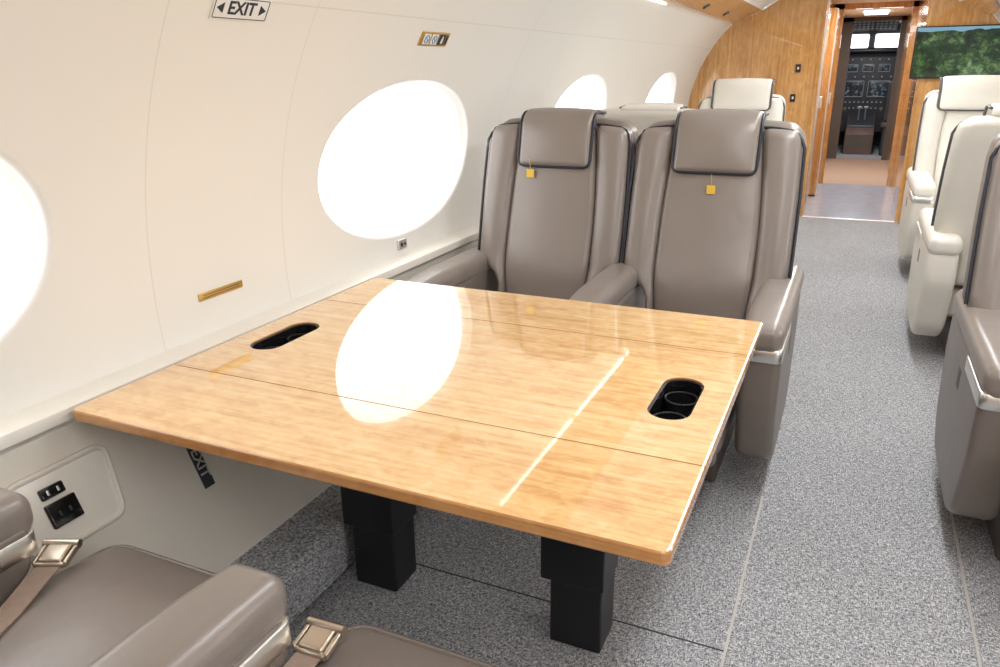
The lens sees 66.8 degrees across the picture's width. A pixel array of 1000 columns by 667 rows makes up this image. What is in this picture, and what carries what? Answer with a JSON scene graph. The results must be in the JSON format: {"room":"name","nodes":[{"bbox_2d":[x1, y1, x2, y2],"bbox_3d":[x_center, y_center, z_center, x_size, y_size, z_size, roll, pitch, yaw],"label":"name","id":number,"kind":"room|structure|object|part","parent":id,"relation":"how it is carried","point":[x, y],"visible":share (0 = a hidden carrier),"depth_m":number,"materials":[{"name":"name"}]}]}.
{"room":"aircraft cabin","nodes":[
{"label":"aircraft cabin","id":0,"kind":"room"},
{"bbox_2d":[0,242,477,579],"bbox_3d":[0.027,-0.230,3.694,0.192,0.470,9.500,8,21,23],"label":"wall","id":1,"kind":"structure","parent":0,"point":[169,512],"depth_m":1.93,"materials":[{"name":"white plastic"}]},
{"bbox_2d":[6,444,125,558],"bbox_3d":[-0.966,0.376,1.708,0.081,0.170,0.256,8,21,23],"label":"outlet panel","id":2,"kind":"object","parent":1,"relation":"attached to","point":[78,495],"visible":0.82,"depth_m":1.71,"materials":[{"name":"white plastic"}]},
{"bbox_2d":[37,480,65,501],"bbox_3d":[-0.991,0.348,1.675,0.019,0.026,0.056,8,21,23],"label":"socket","id":3,"kind":"object","parent":2,"relation":"attached to","point":[47,490],"depth_m":1.67,"materials":[{"name":"black plastic"}]},
{"bbox_2d":[43,492,83,529],"bbox_3d":[-0.969,0.394,1.687,0.031,0.054,0.072,8,21,23],"label":"socket","id":4,"kind":"object","parent":2,"relation":"attached to","point":[61,510],"depth_m":1.68,"materials":[{"name":"black plastic"}]},
{"bbox_2d":[186,448,214,488],"bbox_3d":[-0.801,0.333,2.009,0.066,0.148,0.034,8,21,23],"label":"exit sign","id":5,"kind":"object","parent":1,"relation":"attached to","point":[202,469],"visible":0.67,"depth_m":2.01,"materials":[{"name":"black plastic"}]},
{"bbox_2d":[0,223,479,456],"bbox_3d":[-0.068,-0.498,3.645,0.071,0.072,9.500,8,21,23],"label":"trim","id":6,"kind":"structure","parent":1,"relation":"attached to","point":[19,429],"depth_m":2.02,"materials":[{"name":"white plastic"}]},
{"bbox_2d":[229,484,355,623],"bbox_3d":[0.180,0.084,3.731,0.197,0.150,9.500,8,21,23],"label":"baseboard","id":7,"kind":"structure","parent":1,"relation":"attached to","point":[312,548],"depth_m":2.12,"materials":[{"name":"grey carpet"}]},
{"bbox_2d":[0,0,730,417],"bbox_3d":[0.073,-1.020,3.393,0.391,1.100,9.500,8,21,23],"label":"wall","id":8,"kind":"structure","parent":0,"point":[105,104],"depth_m":2.03,"materials":[{"name":"white plastic"}]},
{"bbox_2d":[0,149,54,343],"bbox_3d":[-1.205,-0.061,1.196,0.170,0.596,1.096,8,21,23],"label":"window","id":9,"kind":"structure","parent":8,"relation":"in","point":[27,232],"depth_m":1.65,"materials":[{"name":"white"}]},
{"bbox_3d":[-1.231,-0.065,1.208,0.100,0.560,1.046,8,21,23],"label":"pane","id":10,"kind":"part","parent":9,"relation":"part of","materials":[{"name":"white"}]},
{"bbox_2d":[198,280,242,301],"bbox_3d":[-0.797,-0.123,2.166,0.004,0.022,0.170,7,20,24],"label":"placard","id":11,"kind":"object","parent":8,"relation":"attached to","point":[218,291],"visible":1,"depth_m":2.16,"materials":[{"name":"gold metal"}]},
{"bbox_2d":[209,0,271,22],"bbox_3d":[-0.630,-0.791,1.846,0.033,0.052,0.192,8,21,23],"label":"exit sign","id":12,"kind":"object","parent":8,"relation":"attached to","point":[238,10],"visible":1,"depth_m":1.84,"materials":[{"name":"white plastic"}]},
{"bbox_2d":[317,78,469,239],"bbox_3d":[-0.364,-0.675,2.934,0.170,0.596,1.096,8,21,23],"label":"window","id":13,"kind":"structure","parent":8,"relation":"in","point":[391,164],"depth_m":2.95,"materials":[{"name":"white"}]},
{"bbox_2d":[396,238,406,249],"bbox_3d":[-0.389,-0.355,3.012,0.016,0.040,0.060,8,21,23],"label":"wall jack","id":14,"kind":"object","parent":8,"relation":"attached to","point":[402,243],"visible":1,"depth_m":3.00,"materials":[{"name":"silver metal"}]},
{"bbox_2d":[417,31,450,46],"bbox_3d":[-0.236,-1.058,2.724,0.029,0.047,0.200,8,21,23],"label":"sign","id":15,"kind":"object","parent":8,"relation":"attached to","point":[427,38],"visible":1,"depth_m":2.71,"materials":[{"name":"gold metal"}]},
{"bbox_2d":[555,73,607,109],"bbox_3d":[0.495,-1.302,4.709,0.170,0.596,1.096,8,21,23],"label":"window","id":16,"kind":"structure","parent":8,"relation":"in","point":[590,91],"depth_m":4.77,"materials":[{"name":"white"}]},
{"bbox_2d":[645,71,676,102],"bbox_3d":[1.374,-1.945,6.528,0.170,0.596,1.096,8,21,23],"label":"window","id":17,"kind":"structure","parent":8,"relation":"in","point":[663,90],"depth_m":6.65,"materials":[{"name":"white"}]},
{"bbox_3d":[1.348,-1.949,6.539,0.100,0.560,1.046,8,21,23],"label":"pane","id":18,"kind":"part","parent":17,"relation":"part of","materials":[{"name":"white"}]},
{"bbox_2d":[658,0,761,23],"bbox_3d":[0.358,-1.543,3.070,0.267,0.108,9.500,8,21,23],"label":"trim","id":19,"kind":"structure","parent":8,"relation":"attached to","point":[738,10],"depth_m":5.96,"materials":[{"name":"brown wood"}]},
{"bbox_2d":[287,217,999,666],"bbox_3d":[1.229,0.342,3.315,2.600,0.050,9.500,8,21,23],"label":"floor","id":20,"kind":"structure","parent":0,"point":[853,561],"depth_m":2.31,"materials":[{"name":"grey carpet"}]},
{"bbox_2d":[0,487,286,666],"bbox_3d":[-0.842,0.457,1.074,0.681,1.253,0.993,8,21,23],"label":"seat","id":21,"kind":"object","parent":20,"relation":"on","point":[70,617],"visible":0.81,"depth_m":1.40,"materials":[{"name":"beige leather"}]},
{"bbox_3d":[-1.116,0.547,1.163,0.124,0.150,0.778,8,21,23],"label":"panel","id":22,"kind":"part","parent":21,"relation":"part of","materials":[{"name":"beige leather"}]},
{"bbox_3d":[-1.115,0.453,1.137,0.134,0.105,0.820,8,21,23],"label":"armrest","id":23,"kind":"part","parent":21,"relation":"part of","materials":[{"name":"beige leather"}]},
{"bbox_2d":[0,547,286,666],"bbox_3d":[-0.749,0.602,1.263,0.470,0.158,0.680,8,21,23],"label":"seat cushion","id":24,"kind":"object","parent":21,"relation":"on","point":[70,617],"depth_m":1.38,"materials":[{"name":"beige leather"}]},
{"bbox_2d":[87,564,497,666],"bbox_3d":[-0.264,0.537,0.823,0.720,1.253,0.993,8,21,23],"label":"seat","id":25,"kind":"object","parent":20,"relation":"on","point":[236,617],"visible":1,"depth_m":1.16,"materials":[{"name":"beige leather"}]},
{"bbox_3d":[-0.554,0.531,0.893,0.134,0.105,0.820,8,21,23],"label":"armrest","id":26,"kind":"part","parent":25,"relation":"part of","materials":[{"name":"beige leather"}]},
{"bbox_3d":[-0.554,0.785,0.975,0.124,0.489,0.800,8,21,23],"label":"panel","id":27,"kind":"part","parent":25,"relation":"part of","materials":[{"name":"beige leather"}]},
{"bbox_2d":[315,627,486,666],"bbox_3d":[-0.194,0.679,1.021,0.470,0.158,0.680,8,21,23],"label":"seat cushion","id":28,"kind":"object","parent":25,"relation":"on","point":[358,646],"depth_m":1.27,"materials":[{"name":"beige leather"}]},
{"bbox_2d":[73,278,762,653],"bbox_3d":[-0.090,0.397,2.061,1.339,0.700,1.226,8,21,23],"label":"conference table","id":29,"kind":"object","parent":20,"relation":"on","point":[592,430],"visible":1,"depth_m":1.74,"materials":[{"name":"brown wood"}]},
{"bbox_3d":[-0.335,0.485,2.152,0.136,0.480,0.116,8,21,23],"label":"leg","id":30,"kind":"part","parent":29,"relation":"part of","materials":[{"name":"black metal"}]},
{"bbox_3d":[0.211,0.561,1.915,0.136,0.480,0.116,8,21,23],"label":"leg","id":31,"kind":"part","parent":29,"relation":"part of","materials":[{"name":"black metal"}]},
{"bbox_2d":[406,107,638,299],"bbox_3d":[0.074,-0.225,3.005,0.714,1.253,0.993,8,21,23],"label":"seat","id":32,"kind":"object","parent":20,"relation":"on","point":[553,215],"visible":0.57,"depth_m":3.10,"materials":[{"name":"beige leather"}]},
{"bbox_3d":[-0.166,-0.266,3.174,0.134,0.105,0.820,8,21,23],"label":"armrest","id":33,"kind":"part","parent":32,"relation":"part of","materials":[{"name":"beige leather"}]},
{"bbox_3d":[-0.162,-0.176,3.211,0.124,0.150,0.778,8,21,23],"label":"panel","id":34,"kind":"part","parent":32,"relation":"part of","materials":[{"name":"beige leather"}]},
{"bbox_3d":[0.224,-0.477,3.181,0.373,0.730,0.275,8,21,23],"label":"backrest","id":35,"kind":"part","parent":32,"relation":"part of","materials":[{"name":"beige leather"}]},
{"bbox_2d":[416,563,723,651],"bbox_3d":[0.089,0.740,2.133,1.060,0.002,0.004,8,21,23],"label":"trim","id":36,"kind":"structure","parent":20,"relation":"on","point":[416,563],"depth_m":2.12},
{"bbox_2d":[602,103,693,135],"bbox_3d":[0.963,-0.723,4.435,0.678,1.233,0.993,8,21,23],"label":"seat","id":37,"kind":"object","parent":20,"relation":"on","point":[642,115],"visible":0.1,"depth_m":3.85,"materials":[{"name":"beige leather"}]},
{"bbox_2d":[569,109,806,481],"bbox_3d":[0.678,-0.142,2.742,0.732,1.253,0.993,8,21,23],"label":"seat","id":38,"kind":"object","parent":20,"relation":"on","point":[716,196],"visible":0.61,"depth_m":2.83,"materials":[{"name":"beige leather"}]},
{"bbox_3d":[0.430,-0.184,2.915,0.134,0.105,0.820,8,21,23],"label":"armrest","id":39,"kind":"part","parent":38,"relation":"part of","materials":[{"name":"beige leather"}]},
{"bbox_3d":[0.436,0.066,3.009,0.124,0.489,0.800,8,21,23],"label":"panel","id":40,"kind":"part","parent":38,"relation":"part of","materials":[{"name":"beige leather"}]},
{"bbox_3d":[0.806,-0.397,2.928,0.373,0.730,0.275,8,21,23],"label":"backrest","id":41,"kind":"part","parent":38,"relation":"part of","materials":[{"name":"beige leather"}]},
{"bbox_3d":[0.642,0.208,2.794,0.443,0.150,0.640,8,21,23],"label":"seat frame","id":42,"kind":"part","parent":38,"relation":"part of","materials":[{"name":"beige leather"}]},
{"bbox_3d":[0.981,0.141,2.772,0.124,0.489,0.800,8,21,23],"label":"panel","id":43,"kind":"part","parent":38,"relation":"part of","materials":[{"name":"beige leather"}]},
{"bbox_3d":[0.974,-0.109,2.678,0.134,0.105,0.820,8,21,23],"label":"armrest","id":44,"kind":"part","parent":38,"relation":"part of","materials":[{"name":"beige leather"}]},
{"bbox_2d":[698,78,785,120],"bbox_3d":[1.681,-1.172,5.565,0.678,1.323,0.993,8,21,23],"label":"seat","id":45,"kind":"object","parent":20,"relation":"on","point":[732,93],"visible":0.27,"depth_m":5.61,"materials":[{"name":"beige leather"}]},
{"bbox_2d":[720,496,763,666],"bbox_3d":[0.315,0.993,1.393,0.007,0.002,2.850,8,21,23],"label":"trim","id":46,"kind":"structure","parent":20,"relation":"on","point":[761,500],"depth_m":2.15,"materials":[{"name":"silver metal"}]},
{"bbox_2d":[898,75,999,259],"bbox_3d":[3.196,-1.052,5.156,0.719,1.329,1.112,8,21,23],"label":"seat","id":47,"kind":"object","parent":20,"relation":"on","point":[960,98],"visible":0.51,"depth_m":5.33,"materials":[{"name":"beige leather"}]},
{"bbox_3d":[2.967,-0.816,5.435,0.131,0.499,0.896,8,21,23],"label":"panel","id":48,"kind":"part","parent":47,"relation":"part of","materials":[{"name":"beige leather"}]},
{"bbox_3d":[2.961,-1.071,5.339,0.142,0.107,0.918,8,21,23],"label":"armrest","id":49,"kind":"part","parent":47,"relation":"part of","materials":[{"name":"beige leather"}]},
{"bbox_3d":[3.329,-1.298,5.383,0.395,0.745,0.308,8,21,23],"label":"backrest","id":50,"kind":"part","parent":47,"relation":"part of","materials":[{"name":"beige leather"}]},
{"bbox_2d":[906,103,999,352],"bbox_3d":[2.529,-0.532,3.813,0.719,1.244,1.112,8,21,23],"label":"seat","id":51,"kind":"object","parent":20,"relation":"on","point":[943,234],"visible":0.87,"depth_m":3.52,"materials":[{"name":"beige leather"}]},
{"bbox_3d":[2.240,-0.280,3.957,0.131,0.482,0.896,8,21,23],"label":"panel","id":52,"kind":"part","parent":51,"relation":"part of","materials":[{"name":"beige leather"}]},
{"bbox_3d":[2.240,-0.531,3.877,0.142,0.103,0.918,8,21,23],"label":"armrest","id":53,"kind":"part","parent":51,"relation":"part of","materials":[{"name":"beige leather"}]},
{"bbox_3d":[2.569,-0.232,4.000,0.428,0.148,0.717,8,21,23],"label":"seat frame","id":54,"kind":"part","parent":51,"relation":"part of","materials":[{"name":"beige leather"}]},
{"bbox_2d":[950,512,981,666],"bbox_3d":[0.936,0.998,1.357,0.007,0.002,3.300,8,21,23],"label":"trim","id":55,"kind":"structure","parent":20,"relation":"on","point":[951,514],"depth_m":2.11,"materials":[{"name":"silver metal"}]},
{"bbox_2d":[935,134,999,560],"bbox_3d":[1.714,0.048,2.156,0.663,1.253,0.993,8,21,23],"label":"seat","id":56,"kind":"object","parent":20,"relation":"on","point":[967,427],"visible":1,"depth_m":2.30,"materials":[{"name":"beige leather"}]},
{"bbox_3d":[1.498,0.147,2.358,0.126,0.070,0.060,8,21,23],"label":"recline button panel","id":57,"kind":"part","parent":56,"relation":"part of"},
{"bbox_3d":[1.504,0.261,2.409,0.124,0.489,0.800,8,21,23],"label":"panel","id":58,"kind":"part","parent":56,"relation":"part of","materials":[{"name":"beige leather"}]},
{"bbox_3d":[1.498,0.011,2.316,0.134,0.105,0.820,8,21,23],"label":"armrest","id":59,"kind":"part","parent":56,"relation":"part of","materials":[{"name":"beige leather"}]},
{"bbox_2d":[830,0,835,7],"bbox_3d":[4.069,-2.985,9.531,0.050,2.090,5.460,8,21,23],"label":"wall","id":60,"kind":"structure","parent":0,"point":[833,3],"depth_m":8.37,"materials":[{"name":"brown wood"}]},
{"bbox_2d":[826,16,906,159],"bbox_3d":[5.633,-3.764,11.717,0.870,2.090,0.080,8,21,23],"label":"door frame","id":61,"kind":"structure","parent":60,"relation":"in","point":[848,23],"depth_m":11.68,"materials":[{"name":"brown wood"}]},
{"bbox_2d":[819,1,918,185],"bbox_3d":[4.388,-2.854,9.144,0.870,2.090,0.080,8,21,23],"label":"door frame","id":62,"kind":"structure","parent":60,"relation":"in","point":[842,7],"depth_m":8.97,"materials":[{"name":"brown wood"}]},
{"bbox_2d":[687,0,999,222],"bbox_3d":[3.196,-2.115,7.056,2.898,2.090,0.040,8,21,23],"label":"wall","id":63,"kind":"structure","parent":0,"point":[769,43],"depth_m":7.12,"materials":[{"name":"brown wood"}]},
{"bbox_2d":[790,94,795,101],"bbox_3d":[2.772,-2.232,7.180,0.044,0.070,0.024,8,21,23],"label":"switch plate","id":64,"kind":"object","parent":63,"relation":"attached to","point":[792,96],"visible":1,"depth_m":7.18,"materials":[{"name":"black metal"}]},
{"bbox_2d":[795,64,800,71],"bbox_3d":[2.787,-2.479,7.085,0.044,0.070,0.024,8,21,23],"label":"switch plate","id":65,"kind":"object","parent":63,"relation":"attached to","point":[798,66],"visible":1,"depth_m":7.08,"materials":[{"name":"black metal"}]},
{"bbox_2d":[800,216,897,222],"bbox_3d":[3.350,-1.103,7.315,0.870,0.006,0.060,8,21,23],"label":"trim","id":66,"kind":"structure","parent":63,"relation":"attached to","point":[800,216],"depth_m":7.29,"materials":[{"name":"silver metal"}]},
{"bbox_2d":[800,0,932,221],"bbox_3d":[3.350,-2.097,6.999,0.870,2.090,0.080,8,21,23],"label":"door frame","id":67,"kind":"structure","parent":63,"relation":"in","point":[930,4],"depth_m":7.00,"materials":[{"name":"brown wood"}]},
{"bbox_2d":[909,24,999,78],"bbox_3d":[3.988,-2.419,6.517,0.780,0.430,0.038,8,21,23],"label":"wall monitor","id":68,"kind":"object","parent":63,"relation":"attached to","point":[938,51],"visible":0.91,"depth_m":6.52,"materials":[{"name":"green glass"}]},
{"bbox_2d":[803,145,894,220],"bbox_3d":[5.003,-2.296,10.774,2.400,0.051,7.970,8,21,23],"label":"floor","id":69,"kind":"structure","parent":0,"point":[869,202],"depth_m":8.99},
{"bbox_2d":[803,0,831,211],"bbox_3d":[3.193,-2.264,7.622,0.048,1.960,0.800,8,21,23],"label":"door frame","id":70,"kind":"structure","parent":69,"relation":"on","point":[829,11],"depth_m":7.51,"materials":[{"name":"brown wood"}]},
{"bbox_2d":[810,8,839,194],"bbox_3d":[3.709,-2.625,8.644,0.088,1.960,0.800,8,21,23],"label":"door frame","id":71,"kind":"structure","parent":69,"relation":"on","point":[835,16],"depth_m":8.35,"materials":[{"name":"brown wood"}]},
{"bbox_2d":[842,106,875,154],"bbox_3d":[6.139,-3.488,12.931,0.440,0.760,0.905,8,21,23],"label":"pedestal","id":72,"kind":"object","parent":69,"relation":"on","point":[860,126],"visible":1,"depth_m":12.66,"materials":[{"name":"brown"}]},
{"bbox_3d":[5.956,-3.182,12.606,0.360,0.160,0.010,8,21,23],"label":"drawer","id":73,"kind":"part","parent":72,"relation":"part of","materials":[{"name":"brown"}]},
{"bbox_3d":[6.067,-3.710,12.820,0.070,0.265,0.141,8,21,23],"label":"throttle lever","id":74,"kind":"part","parent":72,"relation":"part of","materials":[{"name":"silver metal"}]},
{"bbox_3d":[6.158,-3.698,12.781,0.070,0.265,0.141,8,21,23],"label":"throttle lever","id":75,"kind":"part","parent":72,"relation":"part of","materials":[{"name":"silver metal"}]},
{"bbox_2d":[878,81,892,155],"bbox_3d":[6.467,-3.585,12.315,0.560,1.340,0.530,8,21,23],"label":"seat","id":76,"kind":"object","parent":69,"relation":"on","point":[885,108],"visible":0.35,"depth_m":12.19,"materials":[{"name":"brown leather"}]},
{"bbox_2d":[880,120,886,127],"bbox_3d":[6.476,-3.429,12.384,0.480,0.120,0.500,8,21,23],"label":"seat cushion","id":77,"kind":"object","parent":76,"relation":"on","point":[883,122],"depth_m":12.25,"materials":[{"name":"brown leather"}]},
{"bbox_3d":[6.380,-3.693,12.080,0.460,0.640,0.120,8,21,23],"label":"backrest","id":78,"kind":"part","parent":76,"relation":"part of","materials":[{"name":"brown leather"}]},
{"bbox_2d":[744,0,961,9],"bbox_3d":[1.205,-1.566,2.652,1.600,0.190,9.500,8,21,23],"label":"ceiling","id":79,"kind":"structure","parent":0,"point":[760,4],"depth_m":6.71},
{"bbox_2d":[766,0,971,17],"bbox_3d":[4.461,-3.930,9.008,2.400,0.030,5.460,8,21,23],"label":"ceiling","id":80,"kind":"structure","parent":0,"point":[902,11],"depth_m":9.95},
{"bbox_2d":[864,10,888,14],"bbox_3d":[5.124,-4.372,10.315,0.300,0.024,0.700,8,21,23],"label":"recessed light","id":81,"kind":"object","parent":80,"relation":"in","point":[871,12],"visible":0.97,"depth_m":10.18,"materials":[{"name":"white"}]},
{"bbox_2d":[838,24,900,145],"bbox_3d":[6.169,-4.147,12.803,2.350,2.090,2.400,8,21,23],"label":"wall","id":82,"kind":"structure","parent":0,"point":[876,139],"depth_m":13.57,"materials":[{"name":"black plastic"}]},
{"bbox_2d":[851,34,869,47],"bbox_3d":[6.210,-5.272,13.691,0.822,0.230,0.040,8,21,23],"label":"window","id":83,"kind":"structure","parent":82,"relation":"in","point":[858,40],"depth_m":13.57,"materials":[{"name":"white"}]},
{"bbox_2d":[840,48,897,131],"bbox_3d":[6.419,-4.271,13.326,2.000,1.375,0.620,8,21,23],"label":"panel","id":84,"kind":"object","parent":82,"relation":"attached to","point":[870,70],"visible":0.42,"depth_m":13.11,"materials":[{"name":"black metal"}]},
{"bbox_2d":[874,33,899,47],"bbox_3d":[7.044,-5.156,13.328,0.812,0.230,0.040,8,21,23],"label":"window","id":85,"kind":"structure","parent":82,"relation":"in","point":[892,39],"depth_m":13.40,"materials":[{"name":"white"}]},
{"bbox_2d":[885,0,928,209],"bbox_3d":[4.906,-2.869,9.168,0.050,2.090,5.460,8,21,23],"label":"wall","id":86,"kind":"structure","parent":0,"point":[923,4],"depth_m":8.55,"materials":[{"name":"brown wood"}]},
{"bbox_2d":[994,12,999,21],"bbox_3d":[2.356,-0.705,2.400,0.391,1.100,9.500,8,21,23],"label":"wall","id":87,"kind":"structure","parent":0,"point":[997,15],"depth_m":6.29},
{"bbox_2d":[960,0,999,14],"bbox_3d":[2.056,-1.308,2.332,0.267,0.108,9.500,8,21,23],"label":"trim","id":88,"kind":"structure","parent":87,"relation":"attached to","point":[989,7],"depth_m":6.04,"materials":[{"name":"brown wood"}]},
{"bbox_3d":[6.113,-5.137,12.422,2.400,0.030,2.500,8,21,23],"label":"ceiling","id":89,"kind":"structure","parent":0,"visible":0},
{"bbox_2d":[853,20,899,31],"bbox_3d":[6.120,-5.035,12.396,0.700,0.135,1.200,8,21,23],"label":"panel","id":90,"kind":"object","parent":89,"relation":"attached to","point":[871,25],"visible":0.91,"depth_m":12.35,"materials":[{"name":"black plastic"}]}
]}

